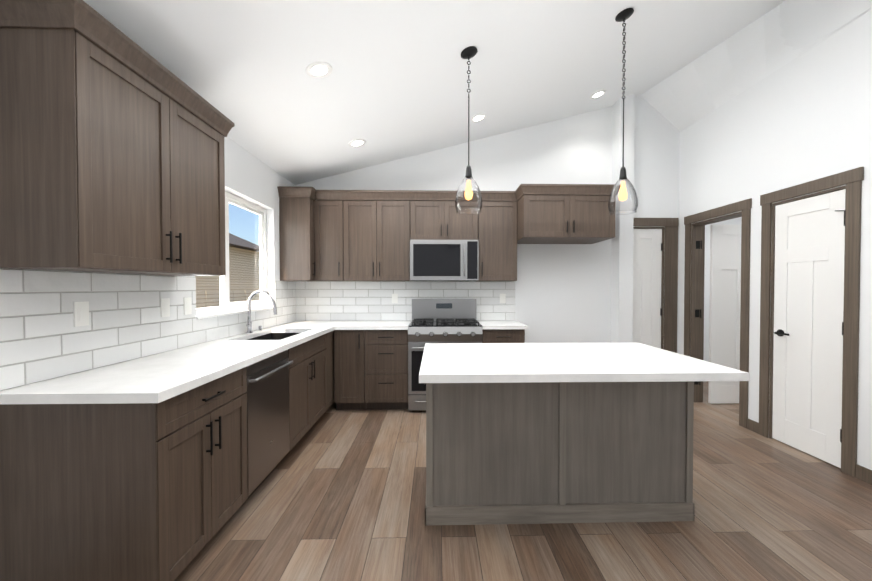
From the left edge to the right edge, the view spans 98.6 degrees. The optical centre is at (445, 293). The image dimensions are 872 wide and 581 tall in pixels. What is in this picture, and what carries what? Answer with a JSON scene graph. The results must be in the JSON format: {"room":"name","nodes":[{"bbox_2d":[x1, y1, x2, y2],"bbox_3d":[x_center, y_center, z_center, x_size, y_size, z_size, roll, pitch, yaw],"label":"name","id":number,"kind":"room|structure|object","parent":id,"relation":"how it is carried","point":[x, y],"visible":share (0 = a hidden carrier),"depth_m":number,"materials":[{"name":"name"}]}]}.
{"room":"kitchen","nodes":[
{"label":"kitchen","id":0,"kind":"room"},
{"bbox_2d":[2,137,294,307],"bbox_3d":[-1.793,-0.754,1.097,0.140,4.100,7.080,0,1,-1],"label":"wall","id":1,"kind":"structure","parent":0,"point":[250,177],"depth_m":3.64,"materials":[{"name":"white paint"}]},
{"bbox_2d":[0,0,234,275],"bbox_3d":[-1.558,-0.608,1.923,0.367,1.002,1.091,0,1,-1],"label":"upper cabinet","id":2,"kind":"object","parent":1,"relation":"attached to","point":[112,155],"visible":1,"depth_m":1.53,"materials":[{"name":"brown wood"}]},
{"bbox_2d":[0,268,295,390],"bbox_3d":[-1.764,0.115,2.945,0.010,0.472,3.132,0,1,-1],"label":"tile backsplash","id":3,"kind":"structure","parent":1,"relation":"attached to","point":[42,338],"depth_m":1.86,"materials":[{"name":"white tile"}]},
{"bbox_2d":[73,301,88,326],"bbox_3d":[-1.727,0.096,1.779,0.008,0.115,0.072,0,1,-1],"label":"electrical outlet plate","id":4,"kind":"object","parent":3,"relation":"attached to","point":[81,313],"depth_m":1.77,"materials":[{"name":"white plastic"}]},
{"bbox_2d":[160,298,169,316],"bbox_3d":[-1.741,0.087,2.329,0.008,0.115,0.072,0,1,-1],"label":"electrical outlet plate","id":5,"kind":"object","parent":3,"relation":"attached to","point":[165,302],"depth_m":2.32,"materials":[{"name":"white plastic"}]},
{"bbox_2d":[184,297,191,314],"bbox_3d":[-1.746,0.084,2.537,0.008,0.115,0.072,0,1,-1],"label":"electrical outlet plate","id":6,"kind":"object","parent":3,"relation":"attached to","point":[187,301],"depth_m":2.54,"materials":[{"name":"white plastic"}]},
{"bbox_2d":[196,191,272,318],"bbox_3d":[-1.831,-0.347,3.269,0.147,1.035,1.286,0,1,-1],"label":"window","id":7,"kind":"structure","parent":1,"relation":"in","point":[225,306],"depth_m":3.36,"materials":[{"name":"white plastic"}]},
{"bbox_2d":[277,186,315,280],"bbox_3d":[-1.614,-0.644,4.117,0.367,1.002,0.217,0,1,-1],"label":"upper cabinet","id":8,"kind":"object","parent":1,"relation":"attached to","point":[296,231],"visible":0.98,"depth_m":4.05,"materials":[{"name":"brown wood"}]},
{"bbox_2d":[83,0,783,184],"bbox_3d":[1.593,-2.099,1.243,7.038,1.809,7.240,0,1,-1],"label":"ceiling","id":9,"kind":"structure","parent":0,"point":[393,86],"depth_m":2.85,"materials":[{"name":"white paint"}]},
{"bbox_2d":[306,62,331,77],"bbox_3d":[-0.852,-1.497,2.516,0.170,0.048,0.176,0,1,-1],"label":"recessed light","id":10,"kind":"object","parent":9,"relation":"in","point":[318,69],"visible":1,"depth_m":2.51,"materials":[{"name":"white plastic"}]},
{"bbox_2d":[349,139,365,146],"bbox_3d":[-0.894,-1.515,3.784,0.170,0.048,0.176,0,1,-1],"label":"recessed light","id":11,"kind":"object","parent":9,"relation":"in","point":[358,143],"visible":1,"depth_m":3.78,"materials":[{"name":"white plastic"}]},
{"bbox_2d":[455,46,481,213],"bbox_3d":[0.167,-1.191,2.751,0.203,1.181,0.203,0,1,-1],"label":"pendant light","id":12,"kind":"object","parent":9,"relation":"hanging from","point":[468,53],"visible":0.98,"depth_m":2.74,"materials":[{"name":"clear glass"}]},
{"bbox_2d":[470,114,485,122],"bbox_3d":[0.337,-1.835,3.925,0.170,0.048,0.176,0,1,-1],"label":"recessed light","id":13,"kind":"object","parent":9,"relation":"in","point":[478,118],"visible":1,"depth_m":3.92,"materials":[{"name":"white"}]},
{"bbox_2d":[590,90,606,98],"bbox_3d":[1.667,-2.181,4.113,0.170,0.048,0.176,0,1,-1],"label":"recessed light","id":14,"kind":"object","parent":9,"relation":"in","point":[598,94],"visible":1,"depth_m":4.11,"materials":[{"name":"white plastic"}]},
{"bbox_2d":[608,8,637,214],"bbox_3d":[1.314,-1.339,2.779,0.203,1.476,0.203,0,1,-1],"label":"pendant light","id":15,"kind":"object","parent":9,"relation":"hanging from","point":[624,14],"visible":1,"depth_m":2.77,"materials":[{"name":"clear glass"}]},
{"bbox_2d":[295,106,611,342],"bbox_3d":[0.107,-0.811,4.617,3.840,4.100,0.140,0,1,-1],"label":"wall","id":16,"kind":"structure","parent":0,"point":[562,293],"depth_m":4.57,"materials":[{"name":"white paint"}]},
{"bbox_2d":[312,200,319,280],"bbox_3d":[-1.609,-0.596,4.341,0.388,0.900,0.325,0,1,-1],"label":"upper cabinet","id":17,"kind":"object","parent":16,"relation":"attached to","point":[316,203],"depth_m":4.18,"materials":[{"name":"brown wood"}]},
{"bbox_2d":[315,190,347,280],"bbox_3d":[-1.282,-0.647,4.348,0.382,1.002,0.325,0,1,-1],"label":"upper cabinet","id":18,"kind":"object","parent":16,"relation":"attached to","point":[333,203],"depth_m":4.19,"materials":[{"name":"brown wood"}]},
{"bbox_2d":[348,190,411,280],"bbox_3d":[-0.813,-0.648,4.360,0.806,1.002,0.325,0,1,-1],"label":"upper cabinet","id":19,"kind":"object","parent":16,"relation":"attached to","point":[364,235],"depth_m":4.20,"materials":[{"name":"brown wood"}]},
{"bbox_2d":[296,281,514,320],"bbox_3d":[-0.468,0.089,4.541,2.624,0.472,0.008,0,1,-1],"label":"tile backsplash","id":20,"kind":"structure","parent":16,"relation":"attached to","point":[315,300],"depth_m":4.53,"materials":[{"name":"white tile"}]},
{"bbox_2d":[392,294,397,302],"bbox_3d":[-0.619,0.058,4.529,0.072,0.115,0.007,0,1,-1],"label":"electrical outlet plate","id":21,"kind":"object","parent":20,"relation":"attached to","point":[394,296],"depth_m":4.53,"materials":[{"name":"white plastic"}]},
{"bbox_2d":[500,294,505,302],"bbox_3d":[0.689,0.057,4.562,0.072,0.115,0.007,0,1,-1],"label":"electrical outlet plate","id":22,"kind":"object","parent":20,"relation":"attached to","point":[502,296],"depth_m":4.56,"materials":[{"name":"white plastic"}]},
{"bbox_2d":[412,190,479,239],"bbox_3d":[-0.025,-0.875,4.377,0.763,0.547,0.325,0,1,-1],"label":"upper cabinet","id":23,"kind":"object","parent":16,"relation":"attached to","point":[434,215],"depth_m":4.22,"materials":[{"name":"brown wood"}]},
{"bbox_2d":[410,240,478,280],"bbox_3d":[-0.023,-0.372,4.324,0.757,0.452,0.448,0,1,-1],"label":"microwave","id":24,"kind":"object","parent":23,"relation":"attached to","point":[444,260],"visible":1,"depth_m":4.14,"materials":[{"name":"silver metal"}]},
{"bbox_2d":[478,192,519,280],"bbox_3d":[0.581,-0.648,4.396,0.442,1.002,0.325,0,1,-1],"label":"upper cabinet","id":25,"kind":"object","parent":16,"relation":"attached to","point":[498,243],"depth_m":4.24,"materials":[{"name":"brown wood"}]},
{"bbox_2d":[516,184,619,243],"bbox_3d":[1.298,-0.874,4.263,0.976,0.547,0.620,0,1,-1],"label":"upper cabinet","id":26,"kind":"object","parent":16,"relation":"attached to","point":[545,213],"depth_m":3.96,"materials":[{"name":"brown wood"}]},
{"bbox_2d":[174,381,871,580],"bbox_3d":[1.779,1.297,2.633,7.680,0.050,9.900,0,1,-1],"label":"floor","id":27,"kind":"structure","parent":0,"point":[338,495],"depth_m":2.05,"materials":[{"name":"brown wood"}]},
{"bbox_2d":[0,367,247,580],"bbox_3d":[-1.433,0.848,1.792,0.610,0.876,0.694,0,1,-1],"label":"base cabinet","id":28,"kind":"object","parent":27,"relation":"on","point":[129,492],"depth_m":1.45,"materials":[{"name":"brown wood"}]},
{"bbox_2d":[0,321,343,403],"bbox_3d":[-1.449,0.371,2.968,0.639,0.038,3.111,0,1,-1],"label":"countertop","id":29,"kind":"structure","parent":28,"relation":"on","point":[159,377],"depth_m":1.77,"materials":[{"name":"white stone"}]},
{"bbox_2d":[246,290,276,332],"bbox_3d":[-1.623,0.156,3.368,0.269,0.378,0.272,0,1,-1],"label":"faucet","id":30,"kind":"object","parent":29,"relation":"on","point":[249,325],"visible":1,"depth_m":3.29,"materials":[{"name":"silver metal"}]},
{"bbox_2d":[247,333,298,339],"bbox_3d":[-1.481,0.500,3.257,0.437,0.226,0.812,0,1,-1],"label":"sink basin","id":31,"kind":"object","parent":29,"relation":"in","point":[274,336],"visible":0.02,"depth_m":3.65,"materials":[{"name":"grey metal"}]},
{"bbox_2d":[232,350,292,515],"bbox_3d":[-1.413,0.839,2.446,0.643,0.871,0.602,0,1,-1],"label":"dishwasher","id":32,"kind":"object","parent":27,"relation":"on","point":[268,441],"visible":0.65,"depth_m":2.38,"materials":[{"name":"silver metal"}]},
{"bbox_2d":[288,330,333,425],"bbox_3d":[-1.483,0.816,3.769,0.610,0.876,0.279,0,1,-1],"label":"base cabinet","id":33,"kind":"object","parent":27,"relation":"on","point":[311,372],"depth_m":3.23,"materials":[{"name":"brown wood"}]},
{"bbox_2d":[292,321,327,323],"bbox_3d":[-1.500,0.351,4.197,0.360,0.038,0.651,0,1,-1],"label":"countertop","id":34,"kind":"structure","parent":33,"relation":"on","point":[294,322],"depth_m":4.30,"materials":[{"name":"white stone"}]},
{"bbox_2d":[334,330,365,409],"bbox_3d":[-1.026,0.808,4.236,0.320,0.876,0.610,0,1,-1],"label":"base cabinet","id":35,"kind":"object","parent":27,"relation":"on","point":[349,345],"depth_m":3.94,"materials":[{"name":"brown wood"}]},
{"bbox_2d":[336,321,411,329],"bbox_3d":[-0.773,0.351,4.215,0.735,0.038,0.651,0,1,-1],"label":"countertop","id":36,"kind":"structure","parent":35,"relation":"on","point":[348,325],"depth_m":3.96,"materials":[{"name":"white stone"}]},
{"bbox_2d":[366,330,407,409],"bbox_3d":[-0.668,0.808,4.245,0.521,0.876,0.610,0,1,-1],"label":"base cabinet","id":37,"kind":"object","parent":27,"relation":"on","point":[370,369],"depth_m":3.94,"materials":[{"name":"brown wood"}]},
{"bbox_2d":[408,299,482,410],"bbox_3d":[-0.015,0.658,4.209,0.774,1.175,0.693,0,1,-1],"label":"range","id":38,"kind":"object","parent":27,"relation":"on","point":[444,321],"visible":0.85,"depth_m":3.92,"materials":[{"name":"silver metal"}]},
{"bbox_2d":[482,329,524,342],"bbox_3d":[0.600,0.807,4.278,0.451,0.876,0.610,0,1,-1],"label":"base cabinet","id":39,"kind":"object","parent":27,"relation":"on","point":[489,335],"depth_m":3.97,"materials":[{"name":"brown wood"}]},
{"bbox_2d":[477,320,527,328],"bbox_3d":[0.612,0.350,4.254,0.478,0.038,0.646,0,1,-1],"label":"countertop","id":40,"kind":"structure","parent":39,"relation":"on","point":[486,324],"depth_m":4.07,"materials":[{"name":"white stone"}]},
{"bbox_2d":[425,383,693,524],"bbox_3d":[0.633,0.838,2.388,1.512,0.875,0.607,0,1,-1],"label":"kitchen island","id":41,"kind":"object","parent":27,"relation":"on","point":[531,433],"depth_m":2.10,"materials":[{"name":"brown wood"}]},
{"bbox_2d":[419,343,749,382],"bbox_3d":[0.637,0.383,2.226,1.548,0.038,0.975,0,1,-1],"label":"island countertop","id":42,"kind":"structure","parent":41,"relation":"on","point":[442,362],"depth_m":1.95,"materials":[{"name":"white stone"}]},
{"bbox_2d":[611,94,634,342],"bbox_3d":[2.111,-0.810,4.568,0.165,4.100,0.340,0,1,-1],"label":"wall","id":43,"kind":"structure","parent":0,"point":[622,286],"depth_m":4.41,"materials":[{"name":"white paint"}]},
{"bbox_2d":[633,96,679,352],"bbox_3d":[2.562,-0.810,4.560,0.735,4.100,0.140,0,1,-1],"label":"wall","id":44,"kind":"structure","parent":0,"point":[656,157],"depth_m":4.48,"materials":[{"name":"white paint"}]},
{"bbox_2d":[633,229,662,348],"bbox_3d":[2.409,0.227,4.528,0.400,2.008,0.049,0,1,-1],"label":"door","id":45,"kind":"structure","parent":44,"relation":"in","point":[647,266],"depth_m":4.51,"materials":[{"name":"white wood"}]},
{"bbox_2d":[633,218,678,352],"bbox_3d":[2.483,0.168,4.563,0.575,2.145,0.162,0,1,-1],"label":"door frame","id":46,"kind":"structure","parent":44,"relation":"attached to","point":[669,288],"depth_m":4.49,"materials":[{"name":"brown wood"}]},
{"bbox_2d":[703,217,741,361],"bbox_3d":[3.321,-0.059,4.502,3.900,2.600,4.400,0,1,-1],"label":"wall","id":47,"kind":"structure","parent":0,"point":[736,221],"depth_m":5.41,"materials":[{"name":"white paint"}]},
{"bbox_2d":[640,5,871,131],"bbox_3d":[3.177,-2.321,2.430,1.653,0.850,4.140,0,1,-1],"label":"ceiling","id":48,"kind":"structure","parent":0,"point":[724,71],"depth_m":3.67,"materials":[{"name":"white paint"}]},
{"bbox_2d":[678,0,871,469],"bbox_3d":[2.946,-1.055,1.154,0.140,4.700,6.960,0,1,-1],"label":"wall","id":49,"kind":"structure","parent":0,"point":[805,117],"depth_m":3.03,"materials":[{"name":"white paint"}]},
{"bbox_2d":[694,225,741,403],"bbox_3d":[3.247,0.232,4.227,0.818,2.008,0.156,0,1,-1],"label":"door","id":50,"kind":"structure","parent":49,"relation":"in","point":[725,295],"depth_m":4.21,"materials":[{"name":"white wood"}]},
{"bbox_2d":[684,198,751,427],"bbox_3d":[2.874,0.183,3.931,0.180,2.135,0.919,0,1,-1],"label":"door frame","id":51,"kind":"structure","parent":49,"relation":"attached to","point":[694,292],"depth_m":4.26,"materials":[{"name":"brown wood"}]},
{"bbox_2d":[772,189,845,467],"bbox_3d":[2.828,0.252,2.955,0.096,2.008,0.578,0,1,-1],"label":"door","id":52,"kind":"structure","parent":49,"relation":"in","point":[808,319],"depth_m":2.93,"materials":[{"name":"white wood"}]},
{"bbox_2d":[747,419,871,484],"bbox_3d":[2.884,1.256,0.627,0.013,0.095,5.735,0,1,-1],"label":"baseboard","id":53,"kind":"structure","parent":49,"relation":"attached to","point":[863,474],"depth_m":2.57,"materials":[{"name":"brown wood"}]},
{"bbox_2d":[759,167,863,477],"bbox_3d":[2.899,0.199,2.965,0.180,2.135,0.796,0,1,-1],"label":"door frame","id":54,"kind":"structure","parent":49,"relation":"attached to","point":[851,180],"depth_m":2.66,"materials":[{"name":"brown wood"}]},
{"label":"outside","id":55,"kind":"structure","parent":0,"visible":0},
{"bbox_3d":[-16.129,1.570,9.531,28.070,0.020,40.000,0,1,-1],"label":"ground","id":56,"kind":"structure","parent":55,"visible":0},
{"bbox_2d":[195,233,259,314],"bbox_3d":[-9.344,-0.760,7.652,9.340,4.700,19.970,0,1,-1],"label":"house","id":57,"kind":"structure","parent":56,"relation":"on","point":[235,246],"depth_m":11.87,"materials":[{"name":"grey"}]}
]}

